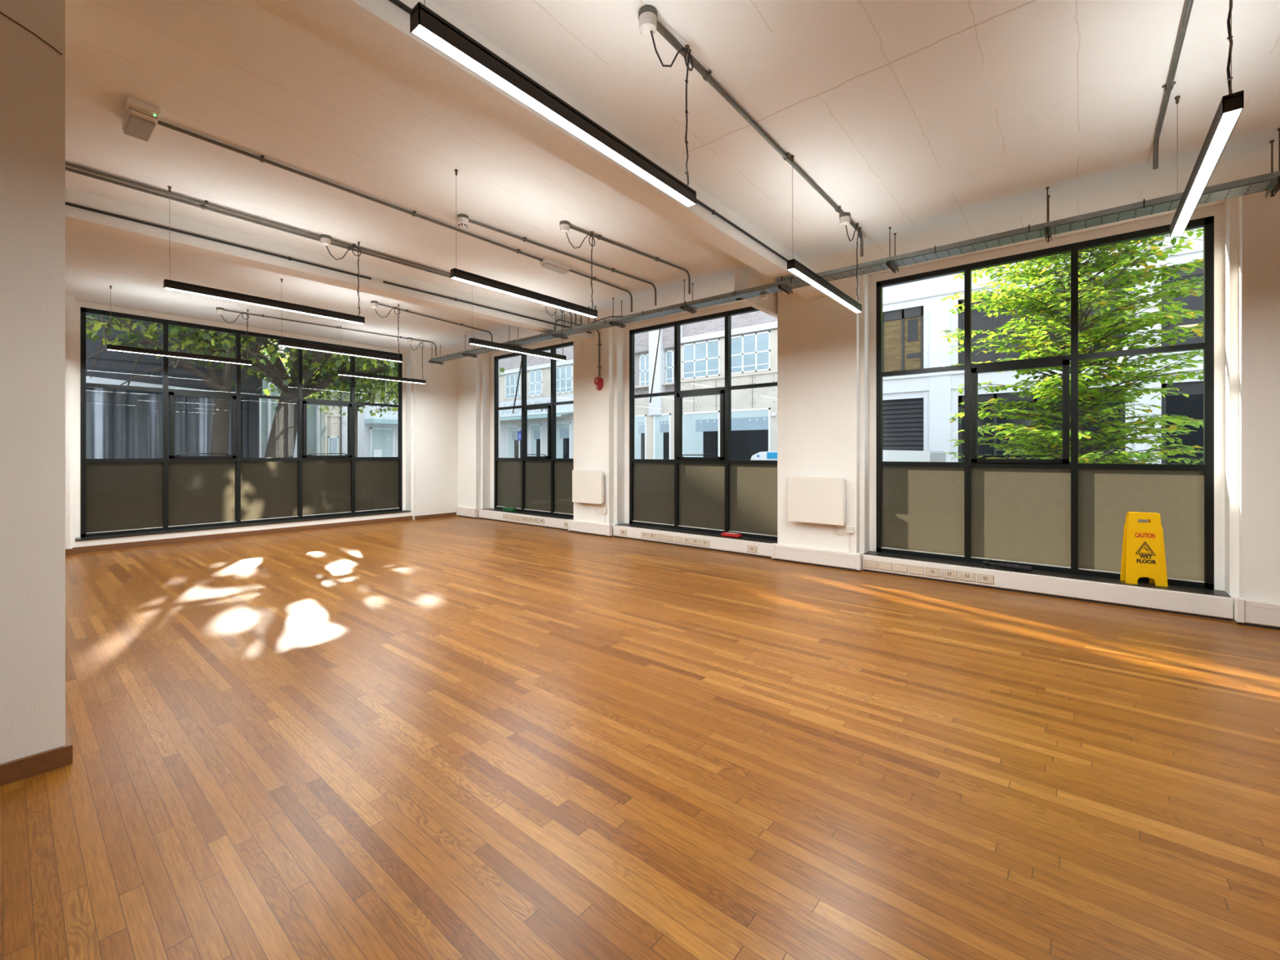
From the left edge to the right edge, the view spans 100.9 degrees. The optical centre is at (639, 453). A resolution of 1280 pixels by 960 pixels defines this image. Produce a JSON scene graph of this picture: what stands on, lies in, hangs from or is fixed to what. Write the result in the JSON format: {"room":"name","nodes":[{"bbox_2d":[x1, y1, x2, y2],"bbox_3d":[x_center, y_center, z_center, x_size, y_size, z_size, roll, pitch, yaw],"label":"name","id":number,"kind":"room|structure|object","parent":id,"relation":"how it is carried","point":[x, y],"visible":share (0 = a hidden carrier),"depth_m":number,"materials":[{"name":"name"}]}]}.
{"room":"empty office space","nodes":[
{"label":"empty office space","id":0,"kind":"room"},
{"bbox_2d":[0,0,65,764],"bbox_3d":[-3.378,-0.405,2.142,0.665,3.710,1.386,0,0,40],"label":"wall","id":1,"kind":"structure","parent":0,"point":[33,73],"depth_m":2.38,"materials":[{"name":"white paint"}]},
{"bbox_2d":[0,11,62,54],"bbox_3d":[-2.804,-1.926,2.309,0.006,0.157,0.377,0,0,40],"label":"crack","id":2,"kind":"structure","parent":1,"relation":"attached to","point":[0,11],"depth_m":2.38,"materials":[{"name":"paint"}]},
{"bbox_2d":[0,715,72,786],"bbox_3d":[-3.362,1.406,2.143,0.688,0.088,1.408,0,0,40],"label":"baseboard","id":3,"kind":"structure","parent":1,"relation":"attached to","point":[19,769],"depth_m":2.38,"materials":[{"name":"brown wood"}]},
{"bbox_2d":[65,293,457,549],"bbox_3d":[-8.065,-0.405,7.986,0.510,3.710,12.400,0,0,40],"label":"wall","id":4,"kind":"structure","parent":0,"point":[429,409],"depth_m":11.50,"materials":[{"name":"white paint"}]},
{"bbox_2d":[80,306,402,537],"bbox_3d":[-6.772,-0.458,9.722,0.143,3.425,4.853,0,0,40],"label":"window","id":5,"kind":"structure","parent":4,"relation":"in","point":[117,496],"depth_m":9.24,"materials":[{"name":"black metal"}]},
{"bbox_2d":[75,510,411,541],"bbox_3d":[-6.668,1.265,9.638,0.270,0.020,4.993,0,0,40],"label":"trim","id":6,"kind":"structure","parent":4,"relation":"attached to","point":[399,511],"depth_m":9.04,"materials":[{"name":"stone"}]},
{"bbox_2d":[65,511,456,555],"bbox_3d":[-8.071,1.406,7.647,0.132,0.088,11.870,0,0,40],"label":"baseboard","id":7,"kind":"structure","parent":4,"relation":"attached to","point":[77,550],"depth_m":9.09,"materials":[{"name":"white wood"}]},
{"bbox_2d":[0,515,1279,959],"bbox_3d":[-1.810,1.560,2.800,16.760,0.220,12.400,0,0,40],"label":"floor","id":8,"kind":"structure","parent":0,"point":[455,737],"depth_m":2.44,"materials":[{"name":"brown wood"}]},
{"bbox_2d":[65,0,1279,354],"bbox_3d":[-1.810,-2.410,2.800,16.760,0.300,12.400,0,0,40],"label":"ceiling","id":9,"kind":"structure","parent":0,"point":[935,122],"depth_m":3.75,"materials":[{"name":"paint"}]},
{"bbox_2d":[121,96,160,142],"bbox_3d":[-3.329,-2.211,3.513,0.370,0.098,0.160,0,0,40],"label":"emergency light","id":10,"kind":"object","parent":9,"relation":"attached to","point":[140,119],"depth_m":3.45,"materials":[{"name":"white plastic"}]},
{"bbox_2d":[106,285,252,364],"bbox_3d":[-6.723,-1.826,7.787,0.237,0.868,1.615,0,0,40],"label":"pendant light","id":11,"kind":"object","parent":9,"relation":"hanging from","point":[109,347],"visible":1,"depth_m":7.67,"materials":[{"name":"black metal"}]},
{"bbox_2d":[107,349,248,364],"bbox_3d":[-6.657,-1.395,7.732,0.052,0.005,1.607,0,0,40],"label":"diffuser","id":12,"kind":"object","parent":11,"relation":"attached to","point":[137,351],"depth_m":7.69,"materials":[{"name":"white plastic"}]},
{"bbox_2d":[163,186,364,324],"bbox_3d":[-3.515,-1.826,5.091,0.138,0.868,1.615,0,0,40],"label":"pendant light","id":13,"kind":"object","parent":9,"relation":"hanging from","point":[169,284],"visible":1,"depth_m":4.97,"materials":[{"name":"black metal"}]},
{"bbox_2d":[164,287,363,324],"bbox_3d":[-3.496,-1.395,5.075,0.052,0.005,1.607,0,0,40],"label":"diffuser","id":14,"kind":"object","parent":13,"relation":"attached to","point":[191,291],"depth_m":4.98,"materials":[{"name":"white plastic"}]},
{"bbox_2d":[65,167,572,327],"bbox_3d":[-4.327,-2.124,4.389,0.060,0.269,10.233,0,0,39],"label":"conduit","id":15,"kind":"object","parent":9,"relation":"attached to","point":[202,206],"visible":0.57,"depth_m":4.98,"materials":[{"name":"metal"}]},
{"bbox_2d":[65,161,576,325],"bbox_3d":[-4.247,-2.124,4.322,0.099,0.269,10.233,0,0,39],"label":"conduit","id":16,"kind":"object","parent":9,"relation":"attached to","point":[325,239],"visible":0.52,"depth_m":5.01,"materials":[{"name":"metal"}]},
{"bbox_2d":[216,306,436,355],"bbox_3d":[-5.360,-2.115,9.475,0.099,0.289,3.527,0,0,44],"label":"conduit","id":17,"kind":"object","parent":9,"relation":"attached to","point":[220,311],"visible":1,"depth_m":9.22,"materials":[{"name":"metal"}]},
{"bbox_2d":[65,187,594,342],"bbox_3d":[-4.705,-2.149,4.928,0.265,0.262,11.980,0,0,40],"label":"ceiling beam","id":18,"kind":"structure","parent":9,"relation":"attached to","point":[76,217],"depth_m":5.71,"materials":[{"name":"white paint"}]},
{"bbox_2d":[65,201,591,333],"bbox_3d":[-4.418,-2.122,5.046,0.026,0.034,11.130,0,0,40],"label":"pipe","id":19,"kind":"object","parent":18,"relation":"attached to","point":[66,203],"visible":0.79,"depth_m":5.67,"materials":[{"name":"grey metal"}]},
{"bbox_2d":[277,278,402,362],"bbox_3d":[-4.186,-1.826,7.473,0.165,0.868,1.615,0,0,40],"label":"pendant light","id":20,"kind":"object","parent":9,"relation":"hanging from","point":[280,342],"visible":1,"depth_m":7.40,"materials":[{"name":"black metal"}]},
{"bbox_2d":[279,345,398,361],"bbox_3d":[-4.153,-1.395,7.446,0.052,0.005,1.607,0,0,40],"label":"diffuser","id":21,"kind":"object","parent":20,"relation":"attached to","point":[304,347],"depth_m":7.41,"materials":[{"name":"white plastic"}]},
{"bbox_2d":[337,325,426,383],"bbox_3d":[-4.825,-1.826,9.986,0.081,0.868,1.615,0,0,40],"label":"pendant light","id":22,"kind":"object","parent":9,"relation":"hanging from","point":[340,372],"visible":1,"depth_m":9.98,"materials":[{"name":"black metal"}]},
{"bbox_2d":[342,374,421,383],"bbox_3d":[-4.834,-1.395,9.993,0.052,0.005,1.607,0,0,40],"label":"diffuser","id":23,"kind":"object","parent":22,"relation":"attached to","point":[357,375],"depth_m":10.00,"materials":[{"name":"white plastic"}]},
{"bbox_2d":[156,120,632,311],"bbox_3d":[-1.687,-2.115,5.474,0.064,0.289,4.951,0,0,40],"label":"conduit","id":24,"kind":"object","parent":9,"relation":"attached to","point":[260,158],"visible":0.98,"depth_m":4.51,"materials":[{"name":"metal"}]},
{"bbox_2d":[370,300,493,342],"bbox_3d":[-3.353,-2.104,8.823,0.100,0.309,2.345,0,0,33],"label":"conduit","id":25,"kind":"object","parent":9,"relation":"attached to","point":[374,304],"visible":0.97,"depth_m":8.53,"materials":[{"name":"metal"}]},
{"bbox_2d":[457,213,468,229],"bbox_3d":[-1.688,-2.203,5.037,0.104,0.115,0.104,0,0,40],"label":"smoke detector","id":26,"kind":"object","parent":9,"relation":"attached to","point":[462,219],"visible":1,"depth_m":5.00,"materials":[{"name":"plastic"}]},
{"bbox_2d":[468,306,566,360],"bbox_3d":[-1.666,-1.826,7.353,0.138,0.868,1.615,0,0,40],"label":"pendant light","id":27,"kind":"object","parent":9,"relation":"hanging from","point":[471,340],"visible":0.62,"depth_m":7.29,"materials":[{"name":"black metal"}]},
{"bbox_2d":[471,343,565,360],"bbox_3d":[-1.646,-1.395,7.337,0.052,0.005,1.607,0,0,40],"label":"diffuser","id":28,"kind":"object","parent":27,"relation":"attached to","point":[490,345],"depth_m":7.31,"materials":[{"name":"white plastic"}]},
{"bbox_2d":[450,168,597,318],"bbox_3d":[-0.970,-1.826,4.808,0.088,0.868,1.615,0,0,40],"label":"pendant light","id":29,"kind":"object","parent":9,"relation":"hanging from","point":[455,273],"visible":1,"depth_m":4.72,"materials":[{"name":"black metal"}]},
{"bbox_2d":[452,276,596,317],"bbox_3d":[-0.973,-1.395,4.811,0.052,0.005,1.607,0,0,40],"label":"diffuser","id":30,"kind":"object","parent":29,"relation":"attached to","point":[465,279],"depth_m":4.71,"materials":[{"name":"white plastic"}]},
{"bbox_2d":[409,0,696,207],"bbox_3d":[-0.214,-1.826,2.344,0.080,0.868,1.615,0,0,40],"label":"pendant light","id":31,"kind":"object","parent":9,"relation":"hanging from","point":[425,24],"visible":1,"depth_m":2.12,"materials":[{"name":"black metal"}]},
{"bbox_2d":[282,0,826,299],"bbox_3d":[-1.500,-2.146,2.270,0.237,0.268,11.980,0,0,40],"label":"ceiling beam","id":32,"kind":"structure","parent":9,"relation":"attached to","point":[381,27],"depth_m":3.22,"materials":[{"name":"white paint"}]},
{"bbox_2d":[388,0,788,262],"bbox_3d":[-1.425,-2.125,2.155,0.026,0.034,10.500,0,0,40],"label":"pipe","id":33,"kind":"object","parent":32,"relation":"attached to","point":[397,2],"visible":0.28,"depth_m":4.74,"materials":[{"name":"grey metal"}]},
{"bbox_2d":[539,257,569,274],"bbox_3d":[-1.010,-2.216,6.287,0.120,0.087,0.390,0,0,40],"label":"emergency light","id":34,"kind":"object","parent":9,"relation":"attached to","point":[548,264],"visible":0.97,"depth_m":6.23,"materials":[{"name":"white plastic"}]},
{"bbox_2d":[468,218,656,305],"bbox_3d":[-0.719,-2.115,6.069,0.061,0.289,2.725,0,0,43],"label":"conduit","id":35,"kind":"object","parent":9,"relation":"attached to","point":[523,239],"visible":0.98,"depth_m":5.87,"materials":[{"name":"metal"}]},
{"bbox_2d":[559,220,690,293],"bbox_3d":[-0.086,-2.115,5.854,0.100,0.289,1.974,0,0,44],"label":"conduit","id":36,"kind":"object","parent":9,"relation":"attached to","point":[565,226],"visible":1,"depth_m":5.63,"materials":[{"name":"metal"}]},
{"bbox_2d":[638,4,863,257],"bbox_3d":[1.142,-2.135,4.041,0.098,0.249,3.550,0,0,40],"label":"conduit","id":37,"kind":"object","parent":9,"relation":"attached to","point":[647,14],"visible":0.94,"depth_m":3.27,"materials":[{"name":"metal"}]},
{"bbox_2d":[734,269,777,318],"bbox_3d":[1.623,-2.095,7.026,0.090,0.370,1.310,0,0,40],"label":"beam","id":38,"kind":"structure","parent":9,"relation":"attached to","point":[743,280],"depth_m":6.80,"materials":[{"name":"white paint"}]},
{"bbox_2d":[786,155,862,313],"bbox_3d":[1.662,-1.826,4.607,0.079,0.868,1.615,0,0,40],"label":"pendant light","id":39,"kind":"object","parent":9,"relation":"hanging from","point":[793,266],"visible":1,"depth_m":4.52,"materials":[{"name":"black metal"}]},
{"bbox_2d":[787,268,860,312],"bbox_3d":[1.654,-1.395,4.614,0.052,0.005,1.607,0,0,40],"label":"diffuser","id":40,"kind":"object","parent":39,"relation":"attached to","point":[800,273],"depth_m":4.50,"materials":[{"name":"white plastic"}]},
{"bbox_2d":[428,127,1279,364],"bbox_3d":[1.463,-2.058,6.276,14.960,0.405,0.310,0,0,40],"label":"cable tray","id":41,"kind":"object","parent":9,"relation":"hanging from","point":[1269,182],"visible":0.94,"depth_m":4.97,"materials":[{"name":"metal"}]},
{"bbox_2d":[759,293,768,299],"bbox_3d":[1.485,-1.879,6.342,0.090,0.058,0.060,0,0,40],"label":"sensor","id":42,"kind":"object","parent":41,"relation":"attached to","point":[762,296],"visible":1,"depth_m":6.32,"materials":[{"name":"white plastic"}]},
{"bbox_2d":[1152,0,1193,169],"bbox_3d":[2.530,-2.155,2.393,0.098,0.209,3.714,0,0,40],"label":"conduit","id":43,"kind":"object","parent":9,"relation":"attached to","point":[1170,84],"visible":1,"depth_m":3.14,"materials":[{"name":"metal"}]},
{"bbox_2d":[1169,0,1244,237],"bbox_3d":[2.814,-1.826,2.636,0.098,0.868,1.959,0,0,40],"label":"pendant light","id":44,"kind":"object","parent":9,"relation":"hanging from","point":[1231,105],"visible":1,"depth_m":2.44,"materials":[{"name":"black metal"}]},
{"bbox_2d":[1171,108,1241,236],"bbox_3d":[2.925,-1.395,2.768,0.052,0.005,1.607,0,0,40],"label":"diffuser","id":45,"kind":"object","parent":44,"relation":"attached to","point":[1228,118],"depth_m":2.56,"materials":[{"name":"white plastic"}]},
{"bbox_2d":[457,189,1279,621],"bbox_3d":[2.066,-0.405,7.348,16.600,3.710,0.490,0,0,40],"label":"wall","id":46,"kind":"structure","parent":0,"point":[826,350],"depth_m":6.62,"materials":[{"name":"white paint"}]},
{"bbox_2d":[456,506,477,518],"bbox_3d":[-3.916,1.339,11.940,0.769,0.222,0.074,0,0,40],"label":"dado trunking","id":47,"kind":"object","parent":46,"relation":"attached to","point":[471,513],"visible":1,"depth_m":11.88,"materials":[{"name":"white plastic"}]},
{"bbox_2d":[478,509,568,530],"bbox_3d":[-2.416,1.350,10.795,3.000,0.200,0.075,0,0,40],"label":"dado trunking","id":48,"kind":"object","parent":46,"relation":"attached to","point":[538,521],"visible":0.97,"depth_m":10.68,"materials":[{"name":"white plastic"}]},
{"bbox_2d":[480,507,573,519],"bbox_3d":[-2.314,1.247,10.918,3.000,0.004,0.285,0,0,40],"label":"window sill","id":49,"kind":"structure","parent":46,"relation":"attached to","point":[489,508],"depth_m":10.82,"materials":[{"name":"stone"}]},
{"bbox_2d":[502,506,515,511],"bbox_3d":[-2.808,1.209,11.356,0.350,0.072,0.110,0,0,40],"label":"box","id":50,"kind":"object","parent":49,"relation":"on","point":[504,508],"visible":1,"depth_m":11.28,"materials":[{"name":"plastic"}]},
{"bbox_2d":[493,341,573,517],"bbox_3d":[-2.172,-0.460,10.983,2.845,3.410,0.143,0,0,40],"label":"window","id":51,"kind":"structure","parent":46,"relation":"in","point":[543,485],"depth_m":11.07,"materials":[{"name":"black metal"}]},
{"bbox_2d":[554,319,601,376],"bbox_3d":[-1.043,-1.777,8.956,0.063,0.854,1.008,0,0,43],"label":"conduit","id":52,"kind":"object","parent":46,"relation":"attached to","point":[598,344],"visible":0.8,"depth_m":9.29,"materials":[{"name":"metal"}]},
{"bbox_2d":[572,470,604,504],"bbox_3d":[-0.908,0.599,9.420,0.757,0.582,0.115,0,0,40],"label":"heater","id":53,"kind":"object","parent":46,"relation":"attached to","point":[588,486],"visible":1,"depth_m":9.35,"materials":[{"name":"white metal"}]},
{"bbox_2d":[568,519,612,537],"bbox_3d":[-0.906,1.339,9.444,1.048,0.222,0.074,0,0,40],"label":"dado trunking","id":54,"kind":"object","parent":46,"relation":"attached to","point":[574,526],"visible":1,"depth_m":9.39,"materials":[{"name":"white plastic"}]},
{"bbox_2d":[594,376,603,390],"bbox_3d":[-0.736,-1.228,9.302,0.188,0.239,0.078,0,0,40],"label":"fire alarm","id":55,"kind":"object","parent":46,"relation":"attached to","point":[598,381],"visible":1,"depth_m":9.26,"materials":[{"name":"red plastic"}]},
{"bbox_2d":[595,507,607,523],"bbox_3d":[-0.680,1.097,9.278,0.257,0.259,0.044,0,0,40],"label":"fused spur","id":56,"kind":"object","parent":46,"relation":"attached to","point":[604,510],"visible":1,"depth_m":9.23,"materials":[{"name":"white plastic"}]},
{"bbox_2d":[613,524,771,558],"bbox_3d":[0.698,1.350,8.213,2.990,0.200,0.075,0,0,40],"label":"dado trunking","id":57,"kind":"object","parent":46,"relation":"attached to","point":[762,549],"visible":0.98,"depth_m":8.04,"materials":[{"name":"white plastic"}]},
{"bbox_2d":[616,523,777,543],"bbox_3d":[0.802,1.247,8.334,2.995,0.004,0.285,0,0,40],"label":"window sill","id":58,"kind":"structure","parent":46,"relation":"attached to","point":[750,539],"depth_m":8.27,"materials":[{"name":"stone"}]},
{"bbox_2d":[720,532,742,537],"bbox_3d":[1.364,1.219,7.881,0.300,0.052,0.125,0,0,40],"label":"box","id":59,"kind":"object","parent":58,"relation":"on","point":[725,534],"visible":1,"depth_m":7.83,"materials":[{"name":"plastic"}]},
{"bbox_2d":[629,306,777,540],"bbox_3d":[0.932,-0.460,8.409,2.880,3.410,0.143,0,0,40],"label":"window","id":60,"kind":"structure","parent":46,"relation":"in","point":[722,494],"depth_m":8.33,"materials":[{"name":"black metal"}]},
{"bbox_2d":[787,476,845,525],"bbox_3d":[2.270,0.604,6.786,0.742,0.587,0.115,0,0,40],"label":"heater","id":61,"kind":"object","parent":46,"relation":"attached to","point":[820,500],"visible":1,"depth_m":6.72,"materials":[{"name":"white metal"}]},
{"bbox_2d":[771,542,862,571],"bbox_3d":[2.251,1.339,6.827,1.168,0.222,0.074,0,0,40],"label":"dado trunking","id":62,"kind":"object","parent":46,"relation":"attached to","point":[797,554],"visible":1,"depth_m":6.77,"materials":[{"name":"white plastic"}]},
{"bbox_2d":[832,524,853,551],"bbox_3d":[2.539,1.067,6.609,0.257,0.319,0.044,0,0,40],"label":"fused spur","id":63,"kind":"object","parent":46,"relation":"attached to","point":[850,529],"visible":1,"depth_m":6.56,"materials":[{"name":"white plastic"}]},
{"bbox_2d":[875,215,1213,589],"bbox_3d":[4.123,-0.460,5.764,2.920,3.410,0.143,0,0,40],"label":"window","id":64,"kind":"structure","parent":46,"relation":"in","point":[1056,514],"depth_m":5.60,"materials":[{"name":"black metal"}]},
{"bbox_2d":[862,551,1231,597],"bbox_3d":[4.027,1.247,5.660,3.065,0.004,0.285,0,0,40],"label":"window sill","id":65,"kind":"structure","parent":46,"relation":"attached to","point":[1140,584],"depth_m":5.39,"materials":[{"name":"stone"}]},
{"bbox_2d":[982,560,1032,571],"bbox_3d":[3.966,1.216,5.713,0.060,0.060,0.446,0,0,-38],"label":"umbrella","id":66,"kind":"object","parent":65,"relation":"on","point":[1016,566],"visible":1,"depth_m":5.66,"materials":[{"name":"black fabric"}]},
{"bbox_2d":[1120,511,1168,586],"bbox_3d":[4.803,0.905,5.041,0.306,0.679,0.129,0,0,27],"label":"sign","id":67,"kind":"object","parent":65,"relation":"on","point":[1143,553],"visible":1,"depth_m":5.01,"materials":[{"name":"yellow plastic"}]},
{"bbox_2d":[862,554,1234,621],"bbox_3d":[3.931,1.350,5.532,3.070,0.200,0.075,0,0,40],"label":"baseboard","id":68,"kind":"structure","parent":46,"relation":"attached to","point":[1206,606],"depth_m":5.26,"materials":[{"name":"white plastic"}]},
{"bbox_2d":[1234,596,1279,630],"bbox_3d":[6.593,1.339,3.227,3.969,0.222,0.074,0,0,40],"label":"dado trunking","id":69,"kind":"object","parent":46,"relation":"attached to","point":[1256,613],"visible":1,"depth_m":4.40,"materials":[{"name":"white plastic"}]},
{"label":"outside","id":70,"kind":"structure","parent":0,"visible":0},
{"bbox_3d":[-9.783,1.800,21.102,78.000,0.200,70.000,0,0,40],"label":"street","id":71,"kind":"object","parent":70,"visible":0},
{"bbox_2d":[85,312,262,458],"bbox_3d":[-17.500,-2.225,11.756,6.050,7.850,13.760,0,0,40],"label":"building","id":72,"kind":"structure","parent":71,"relation":"on","point":[131,428],"depth_m":13.46,"materials":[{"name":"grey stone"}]},
{"bbox_2d":[85,313,289,455],"bbox_3d":[-10.276,-2.135,11.747,3.914,7.685,5.880,0,0,40],"label":"tree","id":73,"kind":"object","parent":71,"relation":"on","point":[220,427],"visible":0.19,"depth_m":11.89,"materials":[{"name":"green plant"}]},
{"bbox_2d":[259,362,325,457],"bbox_3d":[-17.093,-1.125,24.662,4.200,5.650,3.150,0,0,40],"label":"building","id":74,"kind":"structure","parent":71,"relation":"on","point":[316,420],"depth_m":24.04,"materials":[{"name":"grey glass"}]},
{"bbox_2d":[85,315,505,457],"bbox_3d":[-8.502,-3.526,14.170,8.216,10.520,10.402,0,0,15],"label":"tree","id":75,"kind":"object","parent":71,"relation":"on","point":[282,436],"visible":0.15,"depth_m":13.95,"materials":[{"name":"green plant"}]},
{"bbox_2d":[262,341,340,455],"bbox_3d":[-20.518,-2.225,30.716,5.200,7.850,3.900,0,0,40],"label":"building","id":76,"kind":"structure","parent":71,"relation":"on","point":[332,422],"depth_m":30.35,"materials":[{"name":"beige stone"}]},
{"bbox_2d":[262,339,398,457],"bbox_3d":[-11.840,-2.285,22.407,5.384,7.982,8.750,0,0,32],"label":"tree","id":77,"kind":"object","parent":71,"relation":"on","point":[391,396],"visible":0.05,"depth_m":22.39,"materials":[{"name":"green plant"}]},
{"bbox_2d":[339,359,398,457],"bbox_3d":[-12.662,-5.500,35.569,7.100,14.400,13.400,0,0,40],"label":"building","id":78,"kind":"structure","parent":71,"relation":"on","point":[377,437],"depth_m":29.42,"materials":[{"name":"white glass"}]},
{"bbox_2d":[373,449,382,457],"bbox_3d":[-14.560,0.375,29.316,0.040,1.150,0.450,0,0,40],"label":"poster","id":79,"kind":"object","parent":78,"relation":"attached to","point":[376,453],"depth_m":29.29,"materials":[{"name":"white paper"}]},
{"bbox_2d":[517,430,521,457],"bbox_3d":[-5.287,0.350,23.391,0.320,2.700,0.075,0,0,40],"label":"street sign","id":80,"kind":"object","parent":71,"relation":"on","point":[519,433],"visible":0.59,"depth_m":23.38,"materials":[{"name":"blue metal"}]},
{"bbox_2d":[499,311,777,460],"bbox_3d":[0.567,-4.425,24.263,18.100,12.250,5.920,0,0,40],"label":"building","id":81,"kind":"structure","parent":71,"relation":"on","point":[753,334],"depth_m":20.64,"materials":[{"name":"stone"}]},
{"bbox_2d":[511,431,517,439],"bbox_3d":[-6.461,-0.905,27.390,0.591,0.450,0.006,0,0,40],"label":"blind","id":82,"kind":"object","parent":81,"relation":"hanging from","point":[514,433],"depth_m":27.42,"materials":[{"name":"white fabric"}]},
{"bbox_2d":[533,430,540,439],"bbox_3d":[-5.106,-0.925,26.266,0.492,0.450,0.006,0,0,40],"label":"blind","id":83,"kind":"object","parent":81,"relation":"hanging from","point":[536,433],"depth_m":26.27,"materials":[{"name":"white fabric"}]},
{"bbox_2d":[560,428,568,438],"bbox_3d":[-3.567,-0.925,24.990,0.672,0.450,0.006,0,0,40],"label":"blind","id":84,"kind":"object","parent":81,"relation":"hanging from","point":[564,433],"depth_m":24.99,"materials":[{"name":"white fabric"}]},
{"bbox_2d":[638,422,644,433],"bbox_3d":[0.075,-1.055,21.996,0.343,0.450,0.006,0,0,40],"label":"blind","id":85,"kind":"object","parent":81,"relation":"hanging from","point":[641,424],"depth_m":22.00,"materials":[{"name":"white fabric"}]},
{"bbox_2d":[659,421,669,432],"bbox_3d":[0.990,-1.055,21.238,0.467,0.450,0.006,0,0,40],"label":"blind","id":86,"kind":"object","parent":81,"relation":"hanging from","point":[664,425],"depth_m":21.24,"materials":[{"name":"white fabric"}]},
{"bbox_2d":[695,418,718,431],"bbox_3d":[2.524,-1.045,19.966,1.000,0.450,0.006,0,0,40],"label":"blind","id":87,"kind":"object","parent":81,"relation":"hanging from","point":[701,424],"depth_m":19.96,"materials":[{"name":"white fabric"}]},
{"bbox_2d":[731,416,768,431],"bbox_3d":[3.896,-1.045,18.828,1.476,0.450,0.006,0,0,40],"label":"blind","id":88,"kind":"object","parent":81,"relation":"hanging from","point":[738,423],"depth_m":18.81,"materials":[{"name":"fabric"}]},
{"bbox_2d":[750,449,946,462],"bbox_3d":[5.158,0.810,13.780,4.650,1.780,1.820,0,0,40],"label":"car","id":89,"kind":"object","parent":71,"relation":"on","point":[887,455],"visible":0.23,"depth_m":12.07,"materials":[{"name":"white paint"}]},
{"bbox_2d":[882,226,1203,464],"bbox_3d":[13.620,-3.175,13.999,14.900,9.750,5.060,0,0,40],"label":"building","id":90,"kind":"structure","parent":71,"relation":"on","point":[916,407],"depth_m":14.78,"materials":[{"name":"white concrete"}]},
{"bbox_2d":[882,398,923,450],"bbox_3d":[7.389,0.050,16.158,2.350,3.300,0.070,0,0,40],"label":"roller shutter","id":91,"kind":"object","parent":90,"relation":"hanging from","point":[902,418],"depth_m":15.76,"materials":[{"name":"grey metal"}]},
{"bbox_2d":[936,228,1203,464],"bbox_3d":[7.099,-1.458,8.671,3.950,6.321,4.060,0,0,26],"label":"tree","id":92,"kind":"object","parent":71,"relation":"on","point":[1030,276],"visible":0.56,"depth_m":8.23,"materials":[{"name":"green plant"}]},
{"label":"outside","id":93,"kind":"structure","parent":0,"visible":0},
{"bbox_2d":[512,360,521,413],"bbox_3d":[-2.774,-1.600,12.024,0.032,1.406,0.302,0,0,44],"label":"stay","id":94,"kind":"object","parent":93,"point":[521,360],"visible":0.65,"depth_m":12.00,"materials":[{"name":"black metal"}]},
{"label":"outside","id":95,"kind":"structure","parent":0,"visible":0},
{"bbox_2d":[648,329,660,402],"bbox_3d":[0.274,-1.600,9.496,0.032,1.406,0.302,0,0,44],"label":"stay","id":96,"kind":"object","parent":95,"point":[659,334],"visible":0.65,"depth_m":9.48,"materials":[{"name":"black metal"}]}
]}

